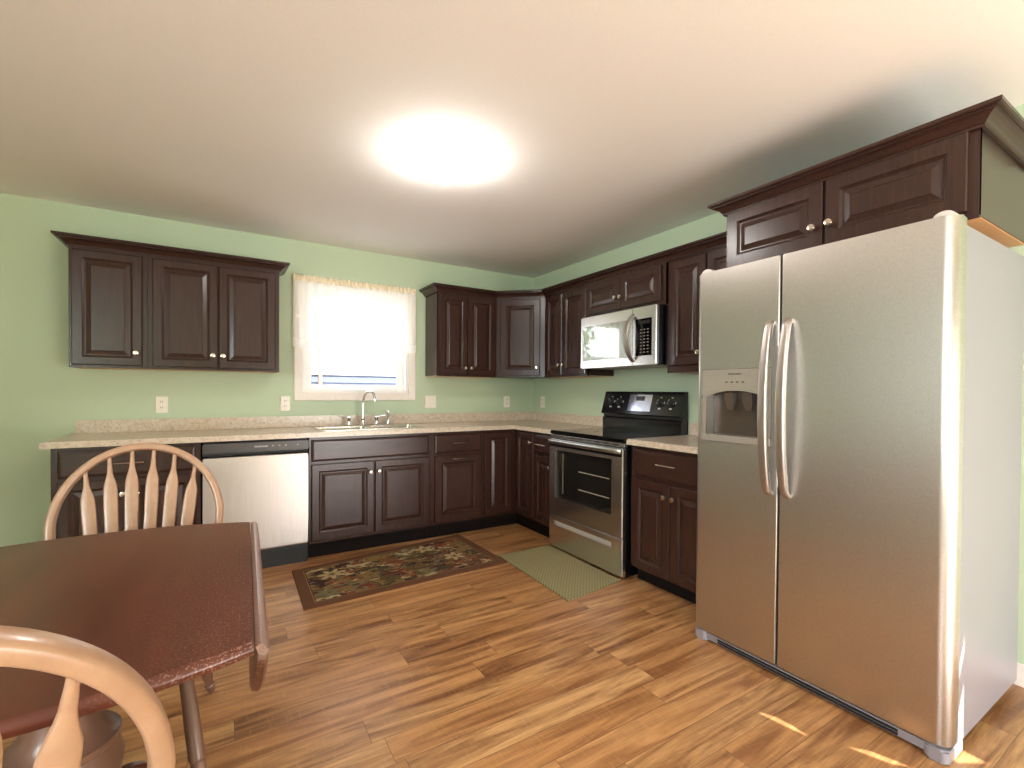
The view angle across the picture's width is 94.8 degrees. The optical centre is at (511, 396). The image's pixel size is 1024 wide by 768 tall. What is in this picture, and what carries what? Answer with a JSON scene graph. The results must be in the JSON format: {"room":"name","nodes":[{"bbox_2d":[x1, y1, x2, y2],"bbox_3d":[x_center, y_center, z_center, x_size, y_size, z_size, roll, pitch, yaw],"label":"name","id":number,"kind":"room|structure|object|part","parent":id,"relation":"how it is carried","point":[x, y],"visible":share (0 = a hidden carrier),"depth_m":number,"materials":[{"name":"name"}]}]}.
{"room":"kitchen","nodes":[
{"label":"kitchen","id":0,"kind":"room"},
{"bbox_2d":[0,193,533,546],"bbox_3d":[-2.201,-0.032,3.642,6.000,2.576,0.160,0,1,-32],"label":"wall","id":1,"kind":"structure","parent":0,"point":[42,398],"depth_m":3.24,"materials":[{"name":"green paint"}]},
{"bbox_2d":[68,245,150,369],"bbox_3d":[-2.611,-0.565,3.081,0.384,0.758,0.341,0,1,-32],"label":"upper cabinet","id":2,"kind":"object","parent":1,"relation":"attached to","point":[108,289],"visible":1,"depth_m":2.96,"materials":[{"name":"brown wood"}]},
{"bbox_3d":[-2.632,-0.189,3.116,0.376,0.004,0.269,0,1,-32],"label":"panel","id":3,"kind":"part","parent":2,"relation":"part of","materials":[{"name":"brown wood"}]},
{"bbox_2d":[155,397,167,412],"bbox_3d":[-2.500,0.055,3.360,0.072,0.116,0.008,0,1,-32],"label":"wall outlet","id":4,"kind":"object","parent":1,"relation":"attached to","point":[161,403],"visible":1,"depth_m":3.36,"materials":[{"name":"white plastic"}]},
{"bbox_2d":[148,255,278,372],"bbox_3d":[-2.117,-0.565,3.387,0.774,0.758,0.341,0,1,-32],"label":"upper cabinet","id":5,"kind":"object","parent":1,"relation":"attached to","point":[203,316],"visible":1,"depth_m":3.25,"materials":[{"name":"brown wood"}]},
{"bbox_2d":[50,230,289,276],"bbox_3d":[-2.276,-0.959,3.276,1.290,0.061,0.359,0,1,-32],"label":"crown molding","id":6,"kind":"structure","parent":5,"relation":"attached to","point":[72,239],"depth_m":3.10,"materials":[{"name":"brown wood"}]},
{"bbox_3d":[-2.202,-0.555,3.181,0.362,0.707,0.020,0,1,-32],"label":"door","id":7,"kind":"part","parent":5,"relation":"part of","materials":[{"name":"brown wood"}]},
{"bbox_3d":[-2.138,-0.190,3.421,0.766,0.004,0.269,0,1,-32],"label":"panel","id":8,"kind":"part","parent":5,"relation":"part of","materials":[{"name":"brown wood"}]},
{"bbox_3d":[-1.892,-0.555,3.373,0.352,0.707,0.020,0,1,-32],"label":"door","id":9,"kind":"part","parent":5,"relation":"part of","materials":[{"name":"brown wood"}]},
{"bbox_2d":[280,396,289,410],"bbox_3d":[-1.821,0.052,3.779,0.072,0.116,0.008,0,1,-32],"label":"wall outlet","id":10,"kind":"object","parent":1,"relation":"attached to","point":[284,400],"visible":1,"depth_m":3.78,"materials":[{"name":"white plastic"}]},
{"bbox_2d":[75,411,602,433],"bbox_3d":[-1.024,0.205,3.580,3.657,0.086,1.184,0,1,-32],"label":"backsplash","id":11,"kind":"structure","parent":1,"relation":"attached to","point":[174,424],"depth_m":3.82,"materials":[{"name":"stone"}]},
{"bbox_2d":[294,274,415,400],"bbox_3d":[-1.365,-0.482,4.136,1.026,1.024,0.166,0,1,-32],"label":"window","id":12,"kind":"structure","parent":1,"relation":"in","point":[405,387],"depth_m":4.07,"materials":[{"name":"white paint"}]},
{"bbox_2d":[293,273,415,352],"bbox_3d":[-1.320,-0.696,4.039,1.026,0.597,0.037,0,1,-32],"label":"lace valance","id":13,"kind":"object","parent":12,"relation":"hanging from","point":[328,313],"visible":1,"depth_m":4.01,"materials":[{"name":"white fabric"}]},
{"bbox_3d":[-1.377,-0.260,4.154,0.846,0.404,0.032,0,1,-32],"label":"sash","id":14,"kind":"part","parent":12,"relation":"part of","materials":[{"name":"white plastic"}]},
{"bbox_2d":[424,396,435,407],"bbox_3d":[-0.769,0.045,4.430,0.116,0.116,0.008,0,1,-32],"label":"light switch","id":15,"kind":"object","parent":1,"relation":"attached to","point":[429,401],"visible":1,"depth_m":4.43,"materials":[{"name":"white plastic"}]},
{"bbox_2d":[425,292,495,377],"bbox_3d":[-0.466,-0.566,4.407,0.594,0.758,0.341,0,1,-32],"label":"upper cabinet","id":16,"kind":"object","parent":1,"relation":"attached to","point":[460,330],"visible":1,"depth_m":4.27,"materials":[{"name":"brown wood"}]},
{"bbox_3d":[-0.521,-0.555,4.221,0.265,0.707,0.020,0,1,-32],"label":"door","id":17,"kind":"part","parent":16,"relation":"part of","materials":[{"name":"brown wood"}]},
{"bbox_3d":[-0.487,-0.190,4.442,0.586,0.004,0.269,0,1,-32],"label":"panel","id":18,"kind":"part","parent":16,"relation":"part of","materials":[{"name":"brown wood"}]},
{"bbox_3d":[-0.283,-0.556,4.367,0.281,0.707,0.020,0,1,-32],"label":"door","id":19,"kind":"part","parent":16,"relation":"part of","materials":[{"name":"brown wood"}]},
{"bbox_2d":[419,231,726,298],"bbox_3d":[0.419,-0.946,3.766,2.774,0.061,0.811,1,1,36],"label":"crown molding","id":20,"kind":"structure","parent":16,"relation":"attached to","point":[718,240],"depth_m":3.69,"materials":[{"name":"brown wood"}]},
{"bbox_2d":[504,396,509,406],"bbox_3d":[-0.054,0.049,4.871,0.072,0.116,0.008,0,1,-32],"label":"wall outlet","id":21,"kind":"object","parent":1,"relation":"attached to","point":[506,398],"visible":1,"depth_m":4.87,"materials":[{"name":"white plastic"}]},
{"bbox_2d":[492,297,549,378],"bbox_3d":[0.125,-0.566,4.610,0.619,0.754,0.619,0,1,-32],"label":"upper cabinet","id":22,"kind":"object","parent":1,"relation":"attached to","point":[520,322],"visible":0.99,"depth_m":4.39,"materials":[{"name":"brown wood"}]},
{"bbox_3d":[0.075,-0.553,4.399,0.377,0.707,0.020,1,1,13],"label":"door","id":23,"kind":"part","parent":22,"relation":"part of","materials":[{"name":"brown wood"}]},
{"bbox_2d":[0,0,1023,277],"bbox_3d":[-0.493,-1.285,0.879,6.000,0.120,6.700,0,1,-32],"label":"ceiling","id":24,"kind":"structure","parent":0,"point":[588,129],"depth_m":1.98,"materials":[{"name":"paint"}]},
{"bbox_2d":[417,145,471,183],"bbox_3d":[-0.348,-1.183,2.441,0.282,0.116,0.282,0,1,-32],"label":"ceiling light","id":25,"kind":"object","parent":24,"relation":"attached to","point":[441,164],"visible":1,"depth_m":2.36,"materials":[{"name":"white plastic"}]},
{"bbox_2d":[2,523,1023,767],"bbox_3d":[-0.511,1.261,0.910,6.000,0.120,6.700,0,1,-32],"label":"floor","id":26,"kind":"structure","parent":0,"point":[489,667],"depth_m":1.89,"materials":[{"name":"laminate"}]},
{"bbox_2d":[0,625,175,767],"bbox_3d":[-0.810,0.698,0.606,0.729,1.018,0.513,1,1,43],"label":"dining chair","id":27,"kind":"object","parent":26,"relation":"on","point":[79,661],"visible":1,"depth_m":0.50,"materials":[{"name":"brown wood"}]},
{"bbox_2d":[50,442,202,538],"bbox_3d":[-2.421,0.722,3.042,0.700,0.879,0.642,0,1,-32],"label":"base cabinet","id":28,"kind":"object","parent":26,"relation":"on","point":[63,461],"visible":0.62,"depth_m":2.77,"materials":[{"name":"brown wood"}]},
{"bbox_3d":[-2.415,0.753,2.723,0.315,0.542,0.020,0,1,-32],"label":"door","id":29,"kind":"part","parent":28,"relation":"part of","materials":[{"name":"brown wood"}]},
{"bbox_3d":[-2.274,0.384,2.804,0.640,0.152,0.020,0,1,-32],"label":"drawer","id":30,"kind":"part","parent":28,"relation":"part of","materials":[{"name":"brown wood"}]},
{"bbox_3d":[-2.262,0.388,2.779,0.141,0.009,0.036,0,1,-32],"label":"pull handle","id":31,"kind":"part","parent":28,"relation":"part of","materials":[{"name":"silver metal"}]},
{"bbox_3d":[-2.138,0.753,2.894,0.315,0.542,0.020,0,1,-32],"label":"door","id":32,"kind":"part","parent":28,"relation":"part of","materials":[{"name":"brown wood"}]},
{"bbox_2d":[43,443,223,767],"bbox_3d":[-1.206,0.685,1.480,0.513,1.018,0.729,0,1,-32],"label":"dining chair","id":33,"kind":"object","parent":26,"relation":"on","point":[192,723],"visible":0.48,"depth_m":1.70,"materials":[{"name":"brown wood"}]},
{"bbox_3d":[-0.919,0.980,1.362,0.229,0.436,0.043,1,1,39],"label":"leg","id":34,"kind":"part","parent":33,"relation":"part of","materials":[{"name":"brown wood"}]},
{"bbox_3d":[-1.187,0.973,1.795,0.043,0.436,0.229,0,1,-12],"label":"leg","id":35,"kind":"part","parent":33,"relation":"part of","materials":[{"name":"brown wood"}]},
{"bbox_2d":[0,521,269,767],"bbox_3d":[-1.034,0.816,1.082,0.812,0.742,1.072,0,1,-30],"label":"table","id":36,"kind":"object","parent":26,"relation":"on","point":[177,605],"visible":0.89,"depth_m":1.03,"materials":[{"name":"brown wood"}]},
{"bbox_2d":[202,438,308,568],"bbox_3d":[-1.853,0.727,3.399,0.624,0.867,0.620,0,1,-32],"label":"dishwasher","id":37,"kind":"object","parent":26,"relation":"on","point":[263,482],"visible":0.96,"depth_m":3.17,"materials":[{"name":"silver metal"}]},
{"bbox_2d":[203,438,306,443],"bbox_3d":[-1.871,0.677,3.428,0.624,0.768,0.550,0,1,-32],"label":"tub","id":38,"kind":"object","parent":37,"relation":"in","point":[293,438],"depth_m":3.21,"materials":[{"name":"black plastic"}]},
{"bbox_3d":[-1.728,1.101,3.197,0.624,0.127,0.045,0,1,-32],"label":"kick plate","id":39,"kind":"part","parent":37,"relation":"part of","materials":[{"name":"black plastic"}]},
{"bbox_2d":[307,433,429,557],"bbox_3d":[-1.193,0.721,3.805,0.908,0.879,0.637,0,1,-32],"label":"base cabinet","id":40,"kind":"object","parent":26,"relation":"on","point":[365,491],"visible":0.96,"depth_m":3.54,"materials":[{"name":"brown wood"}]},
{"bbox_3d":[-1.235,0.752,3.452,0.439,0.542,0.020,0,1,-32],"label":"door","id":41,"kind":"part","parent":40,"relation":"part of","materials":[{"name":"brown wood"}]},
{"bbox_3d":[-1.044,0.383,3.564,0.881,0.152,0.020,0,1,-32],"label":"false drawer","id":42,"kind":"part","parent":40,"relation":"part of","materials":[{"name":"brown wood"}]},
{"bbox_3d":[-0.856,0.752,3.686,0.432,0.542,0.020,0,1,-32],"label":"door","id":43,"kind":"part","parent":40,"relation":"part of","materials":[{"name":"brown wood"}]},
{"bbox_2d":[292,534,507,610],"bbox_3d":[-0.789,1.166,3.288,1.341,0.007,0.816,0,1,-32],"label":"floral rug","id":44,"kind":"object","parent":26,"relation":"on","point":[338,581],"visible":1,"depth_m":3.17,"materials":[{"name":"multicoloured fabric"}]},
{"bbox_2d":[427,430,482,537],"bbox_3d":[-0.598,0.721,4.169,0.484,0.879,0.642,0,1,-32],"label":"base cabinet","id":45,"kind":"object","parent":26,"relation":"on","point":[456,458],"visible":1,"depth_m":3.92,"materials":[{"name":"brown wood"}]},
{"bbox_3d":[-0.445,0.383,3.934,0.426,0.152,0.020,0,1,-32],"label":"drawer","id":46,"kind":"part","parent":45,"relation":"part of","materials":[{"name":"brown wood"}]},
{"bbox_3d":[-0.448,0.752,3.939,0.426,0.542,0.020,0,1,-32],"label":"door","id":47,"kind":"part","parent":45,"relation":"part of","materials":[{"name":"brown wood"}]},
{"bbox_2d":[479,429,540,533],"bbox_3d":[0.067,0.722,4.426,0.913,0.879,0.905,0,1,-32],"label":"base cabinet","id":48,"kind":"object","parent":26,"relation":"on","point":[508,454],"visible":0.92,"depth_m":4.13,"materials":[{"name":"brown wood"}]},
{"bbox_2d":[39,411,602,448],"bbox_3d":[-1.036,0.223,3.573,3.685,0.122,1.184,0,1,-32],"label":"countertop","id":49,"kind":"structure","parent":48,"relation":"on","point":[88,433],"depth_m":3.55,"materials":[{"name":"stone"}]},
{"bbox_2d":[338,390,386,425],"bbox_3d":[-1.223,0.090,3.921,0.402,0.297,0.199,0,1,-32],"label":"tap","id":50,"kind":"object","parent":49,"relation":"on","point":[362,417],"visible":1,"depth_m":3.97,"materials":[{"name":"silver metal"}]},
{"bbox_3d":[-1.387,0.194,3.908,0.110,0.086,0.047,0,1,-32],"label":"lever handle","id":51,"kind":"part","parent":50,"relation":"part of","materials":[{"name":"silver metal"}]},
{"bbox_3d":[-1.194,0.060,3.930,0.194,0.238,0.027,1,1,40],"label":"spout","id":52,"kind":"part","parent":50,"relation":"part of","materials":[{"name":"silver metal"}]},
{"bbox_3d":[-1.138,0.194,4.061,0.110,0.086,0.047,0,1,-32],"label":"lever handle","id":53,"kind":"part","parent":50,"relation":"part of","materials":[{"name":"silver metal"}]},
{"bbox_2d":[311,423,425,430],"bbox_3d":[-1.159,0.328,3.821,0.830,0.176,0.470,0,1,-32],"label":"sink","id":54,"kind":"object","parent":49,"relation":"in","point":[403,425],"visible":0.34,"depth_m":3.88,"materials":[{"name":"metal"}]},
{"bbox_3d":[-1.315,0.330,3.693,0.378,0.173,0.363,0,1,-32],"label":"bowl","id":55,"kind":"part","parent":54,"relation":"part of","materials":[{"name":"metal"}]},
{"bbox_2d":[386,410,390,423],"bbox_3d":[-1.078,0.176,4.098,0.044,0.121,0.043,0,1,-32],"label":"sprayer","id":56,"kind":"object","parent":54,"relation":"on","point":[387,411],"visible":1,"depth_m":4.09,"materials":[{"name":"silver metal"}]},
{"bbox_3d":[-0.975,0.329,3.903,0.378,0.173,0.363,0,1,-32],"label":"bowl","id":57,"kind":"part","parent":54,"relation":"part of","materials":[{"name":"metal"}]},
{"bbox_3d":[-0.120,0.665,4.140,0.274,0.716,0.020,0,1,-32],"label":"door","id":58,"kind":"part","parent":48,"relation":"part of","materials":[{"name":"brown wood"}]},
{"bbox_3d":[0.111,0.667,4.087,0.020,0.716,0.268,0,1,-32],"label":"door","id":59,"kind":"part","parent":48,"relation":"part of","materials":[{"name":"brown wood"}]},
{"bbox_2d":[534,432,553,537],"bbox_3d":[0.493,0.730,3.994,0.642,0.879,0.276,0,1,-32],"label":"base cabinet","id":60,"kind":"object","parent":26,"relation":"on","point":[542,447],"visible":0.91,"depth_m":3.86,"materials":[{"name":"brown wood"}]},
{"bbox_3d":[0.258,0.758,3.849,0.020,0.542,0.248,0,1,-32],"label":"door","id":61,"kind":"part","parent":60,"relation":"part of","materials":[{"name":"brown wood"}]},
{"bbox_3d":[0.260,0.389,3.845,0.020,0.152,0.248,0,1,-32],"label":"drawer","id":62,"kind":"part","parent":60,"relation":"part of","materials":[{"name":"brown wood"}]},
{"bbox_2d":[498,545,620,600],"bbox_3d":[0.305,1.173,3.212,0.485,0.009,0.851,0,1,-32],"label":"kitchen mat","id":63,"kind":"object","parent":26,"relation":"on","point":[568,577],"visible":1,"depth_m":3.15,"materials":[{"name":"fabric"}]},
{"bbox_2d":[548,391,687,577],"bbox_3d":[0.747,0.568,3.507,0.676,1.219,0.800,0,1,-32],"label":"range","id":64,"kind":"object","parent":26,"relation":"on","point":[591,468],"visible":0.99,"depth_m":3.35,"materials":[{"name":"silver metal"}]},
{"bbox_2d":[557,450,611,512],"bbox_3d":[0.514,0.590,3.378,0.004,0.366,0.614,0,1,-32],"label":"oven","id":65,"kind":"object","parent":64,"relation":"in","point":[583,477],"depth_m":3.36,"materials":[{"name":"black glass"}]},
{"bbox_3d":[0.480,0.345,3.338,0.046,0.032,0.786,0,1,-32],"label":"oven handle","id":66,"kind":"part","parent":64,"relation":"part of","materials":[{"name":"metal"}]},
{"bbox_3d":[0.514,1.036,3.370,0.036,0.246,0.792,0,1,-32],"label":"storage drawer","id":67,"kind":"part","parent":64,"relation":"part of","materials":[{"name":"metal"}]},
{"bbox_3d":[0.516,0.617,3.365,0.039,0.580,0.792,0,1,-32],"label":"oven door","id":68,"kind":"part","parent":64,"relation":"part of","materials":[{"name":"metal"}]},
{"bbox_3d":[0.815,0.035,3.899,0.043,0.056,0.054,0,1,-32],"label":"control knob","id":69,"kind":"part","parent":64,"relation":"part of","materials":[{"name":"black plastic"}]},
{"bbox_2d":[550,427,679,442],"bbox_3d":[0.770,0.277,3.516,0.618,0.031,0.800,0,1,-32],"label":"cooktop","id":70,"kind":"object","parent":64,"relation":"in","point":[603,434],"depth_m":3.42,"materials":[{"name":"black glass"}]},
{"bbox_3d":[0.865,0.036,3.818,0.043,0.056,0.054,0,1,-32],"label":"control knob","id":71,"kind":"part","parent":64,"relation":"part of","materials":[{"name":"black plastic"}]},
{"bbox_3d":[1.083,0.042,3.465,0.043,0.056,0.054,0,1,-32],"label":"control knob","id":72,"kind":"part","parent":64,"relation":"part of","materials":[{"name":"black plastic"}]},
{"bbox_3d":[1.136,0.043,3.380,0.043,0.056,0.054,0,1,-32],"label":"control knob","id":73,"kind":"part","parent":64,"relation":"part of","materials":[{"name":"black plastic"}]},
{"bbox_2d":[631,445,697,603],"bbox_3d":[1.162,0.748,2.911,0.642,0.879,0.632,0,1,-32],"label":"base cabinet","id":74,"kind":"object","parent":26,"relation":"on","point":[663,482],"visible":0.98,"depth_m":2.79,"materials":[{"name":"brown wood"}]},
{"bbox_3d":[0.850,0.799,2.891,0.020,0.562,0.292,0,1,-32],"label":"door","id":75,"kind":"part","parent":74,"relation":"part of","materials":[{"name":"brown wood"}]},
{"bbox_2d":[626,423,697,453],"bbox_3d":[1.170,0.246,2.908,0.632,0.122,0.639,0,1,-32],"label":"countertop","id":76,"kind":"structure","parent":74,"relation":"on","point":[682,443],"depth_m":2.88,"materials":[{"name":"stone"}]},
{"bbox_3d":[0.931,0.414,2.761,0.020,0.168,0.588,0,1,-32],"label":"drawer","id":77,"kind":"part","parent":74,"relation":"part of","materials":[{"name":"brown wood"}]},
{"bbox_3d":[0.901,0.406,2.756,0.036,0.009,0.141,0,1,-32],"label":"pull handle","id":78,"kind":"part","parent":74,"relation":"part of","materials":[{"name":"silver metal"}]},
{"bbox_3d":[1.007,0.804,2.638,0.020,0.562,0.289,0,1,-32],"label":"door","id":79,"kind":"part","parent":74,"relation":"part of","materials":[{"name":"brown wood"}]},
{"bbox_2d":[695,210,1023,764],"bbox_3d":[1.476,0.287,2.121,0.856,1.821,0.974,0,1,-32],"label":"refrigerator","id":80,"kind":"object","parent":26,"relation":"on","point":[860,397],"visible":1,"depth_m":1.77,"materials":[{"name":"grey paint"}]},
{"bbox_3d":[1.022,0.041,2.168,0.016,0.340,0.338,0,1,-32],"label":"dispenser panel","id":81,"kind":"part","parent":80,"relation":"part of","materials":[{"name":"grey plastic"}]},
{"bbox_3d":[1.054,0.270,2.194,0.072,1.748,0.406,0,1,-32],"label":"door","id":82,"kind":"part","parent":80,"relation":"part of","materials":[{"name":"metal"}]},
{"bbox_3d":[1.086,0.048,2.013,0.080,0.755,0.040,0,1,-32],"label":"door handle","id":83,"kind":"part","parent":80,"relation":"part of","materials":[{"name":"metal"}]},
{"bbox_3d":[1.126,0.049,1.949,0.080,0.755,0.040,0,1,-32],"label":"door handle","id":84,"kind":"part","parent":80,"relation":"part of","materials":[{"name":"metal"}]},
{"bbox_3d":[1.312,0.277,1.776,0.072,1.748,0.560,0,1,-32],"label":"door","id":85,"kind":"part","parent":80,"relation":"part of","materials":[{"name":"metal"}]},
{"bbox_2d":[533,104,1023,663],"bbox_3d":[2.000,0.013,2.324,0.160,2.576,6.500,0,1,-32],"label":"wall","id":86,"kind":"structure","parent":0,"point":[579,396],"depth_m":3.76,"materials":[{"name":"green paint"}]},
{"bbox_2d":[541,396,544,407],"bbox_3d":[0.317,0.052,4.886,0.008,0.116,0.072,0,1,-32],"label":"wall outlet","id":87,"kind":"object","parent":86,"relation":"attached to","point":[542,397],"visible":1,"depth_m":4.88,"materials":[{"name":"white plastic"}]},
{"bbox_2d":[545,285,613,377],"bbox_3d":[0.565,-0.556,4.163,0.341,0.758,0.598,0,1,-32],"label":"upper cabinet","id":88,"kind":"object","parent":86,"relation":"attached to","point":[564,311],"visible":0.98,"depth_m":4.06,"materials":[{"name":"brown wood"}]},
{"bbox_3d":[0.377,-0.549,4.219,0.020,0.707,0.236,0,1,-32],"label":"door","id":89,"kind":"part","parent":88,"relation":"part of","materials":[{"name":"brown wood"}]},
{"bbox_3d":[0.471,-0.556,4.104,0.019,0.758,0.598,0,1,-32],"label":"frame","id":90,"kind":"part","parent":88,"relation":"part of","materials":[{"name":"brown wood"}]},
{"bbox_3d":[0.523,-0.545,3.982,0.020,0.707,0.308,0,1,-32],"label":"door","id":91,"kind":"part","parent":88,"relation":"part of","materials":[{"name":"brown wood"}]},
{"bbox_3d":[0.592,-0.180,4.186,0.269,0.004,0.590,0,1,-32],"label":"panel","id":92,"kind":"part","parent":88,"relation":"part of","materials":[{"name":"brown wood"}]},
{"bbox_2d":[586,262,668,317],"bbox_3d":[0.928,-0.768,3.556,0.361,0.282,0.806,0,1,-32],"label":"upper cabinet","id":93,"kind":"object","parent":86,"relation":"attached to","point":[647,286],"visible":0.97,"depth_m":3.41,"materials":[{"name":"brown wood"}]},
{"bbox_3d":[0.703,-0.776,3.653,0.020,0.240,0.377,0,1,-32],"label":"door","id":94,"kind":"part","parent":93,"relation":"part of","materials":[{"name":"brown wood"}]},
{"bbox_2d":[581,304,667,369],"bbox_3d":[0.882,-0.420,3.507,0.484,0.402,0.768,0,1,-32],"label":"microwave","id":95,"kind":"object","parent":93,"relation":"attached to","point":[635,338],"visible":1,"depth_m":3.32,"materials":[{"name":"silver metal"}]},
{"bbox_3d":[0.810,-0.408,3.249,0.088,0.332,0.042,0,1,-32],"label":"handle","id":96,"kind":"part","parent":95,"relation":"part of","materials":[{"name":"metal"}]},
{"bbox_3d":[0.890,-0.407,3.192,0.002,0.252,0.143,0,1,-32],"label":"control panel","id":97,"kind":"part","parent":95,"relation":"part of","materials":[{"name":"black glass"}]},
{"bbox_3d":[0.905,-0.770,3.326,0.020,0.240,0.377,0,1,-32],"label":"door","id":98,"kind":"part","parent":93,"relation":"part of","materials":[{"name":"brown wood"}]},
{"bbox_2d":[689,423,697,435],"bbox_3d":[1.431,0.229,3.069,0.019,0.086,0.639,0,1,-32],"label":"backsplash","id":99,"kind":"structure","parent":86,"relation":"attached to","point":[693,427],"depth_m":3.30,"materials":[{"name":"stone"}]},
{"bbox_2d":[667,245,726,373],"bbox_3d":[1.312,-0.536,2.955,0.341,0.758,0.622,0,1,-32],"label":"upper cabinet","id":100,"kind":"object","parent":86,"relation":"attached to","point":[684,273],"visible":0.39,"depth_m":3.02,"materials":[{"name":"brown wood"}]},
{"bbox_3d":[1.122,-0.546,3.014,0.020,0.682,0.274,0,1,-32],"label":"door","id":101,"kind":"part","parent":100,"relation":"part of","materials":[{"name":"brown wood"}]},
{"bbox_3d":[1.272,-0.542,2.771,0.020,0.682,0.277,0,1,-32],"label":"door","id":102,"kind":"part","parent":100,"relation":"part of","materials":[{"name":"brown wood"}]},
{"bbox_2d":[726,128,1023,267],"bbox_3d":[1.606,-0.798,2.193,0.640,0.320,0.966,0,1,-32],"label":"upper cabinet","id":103,"kind":"object","parent":86,"relation":"attached to","point":[970,174],"visible":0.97,"depth_m":1.86,"materials":[{"name":"brown wood"}]},
{"bbox_3d":[1.241,-0.804,2.252,0.020,0.282,0.454,0,1,-32],"label":"door","id":104,"kind":"part","parent":103,"relation":"part of","materials":[{"name":"brown wood"}]},
{"bbox_3d":[1.321,-0.746,2.076,0.031,0.032,0.033,0,1,-32],"label":"knob","id":105,"kind":"part","parent":103,"relation":"part of","materials":[{"name":"silver metal"}]},
{"bbox_3d":[1.357,-0.748,2.017,0.031,0.032,0.033,0,1,-32],"label":"knob","id":106,"kind":"part","parent":103,"relation":"part of","materials":[{"name":"silver metal"}]},
{"bbox_2d":[708,94,1023,216],"bbox_3d":[1.601,-0.972,2.188,0.660,0.061,1.101,0,1,-32],"label":"crown molding","id":107,"kind":"structure","parent":103,"relation":"attached to","point":[997,116],"depth_m":1.80,"materials":[{"name":"brown wood"}]},
{"bbox_3d":[1.486,-0.798,1.855,0.020,0.282,0.460,0,1,-32],"label":"door","id":108,"kind":"part","parent":103,"relation":"part of","materials":[{"name":"brown wood"}]},
{"bbox_3d":[1.635,-0.641,2.214,0.568,0.004,0.958,0,1,-32],"label":"panel","id":109,"kind":"part","parent":103,"relation":"part of","materials":[{"name":"brown wood"}]},
{"bbox_2d":[1013,662,1023,687],"bbox_3d":[2.570,1.171,1.237,0.014,0.095,3.580,0,1,-32],"label":"baseboard","id":110,"kind":"structure","parent":86,"relation":"attached to","point":[1020,667],"depth_m":1.96,"materials":[{"name":"white paint"}]},
{"label":"outside","id":111,"kind":"structure","parent":0,"visible":0},
{"bbox_3d":[-10.381,1.204,22.202,60.000,0.050,39.700,0,1,-32],"label":"ground","id":112,"kind":"structure","parent":111,"visible":0},
{"bbox_2d":[311,347,395,384],"bbox_3d":[-1.577,-2.079,11.190,9.200,6.900,2.800,0,1,-32],"label":"neighbouring house","id":113,"kind":"structure","parent":112,"relation":"on","point":[328,366],"depth_m":9.11,"materials":[{"name":"white"}]},
{"bbox_3d":[-1.568,0.471,11.178,8.600,1.800,1.900,0,1,-32],"label":"skirting","id":114,"kind":"part","parent":113,"relation":"part of","materials":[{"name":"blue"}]}
]}

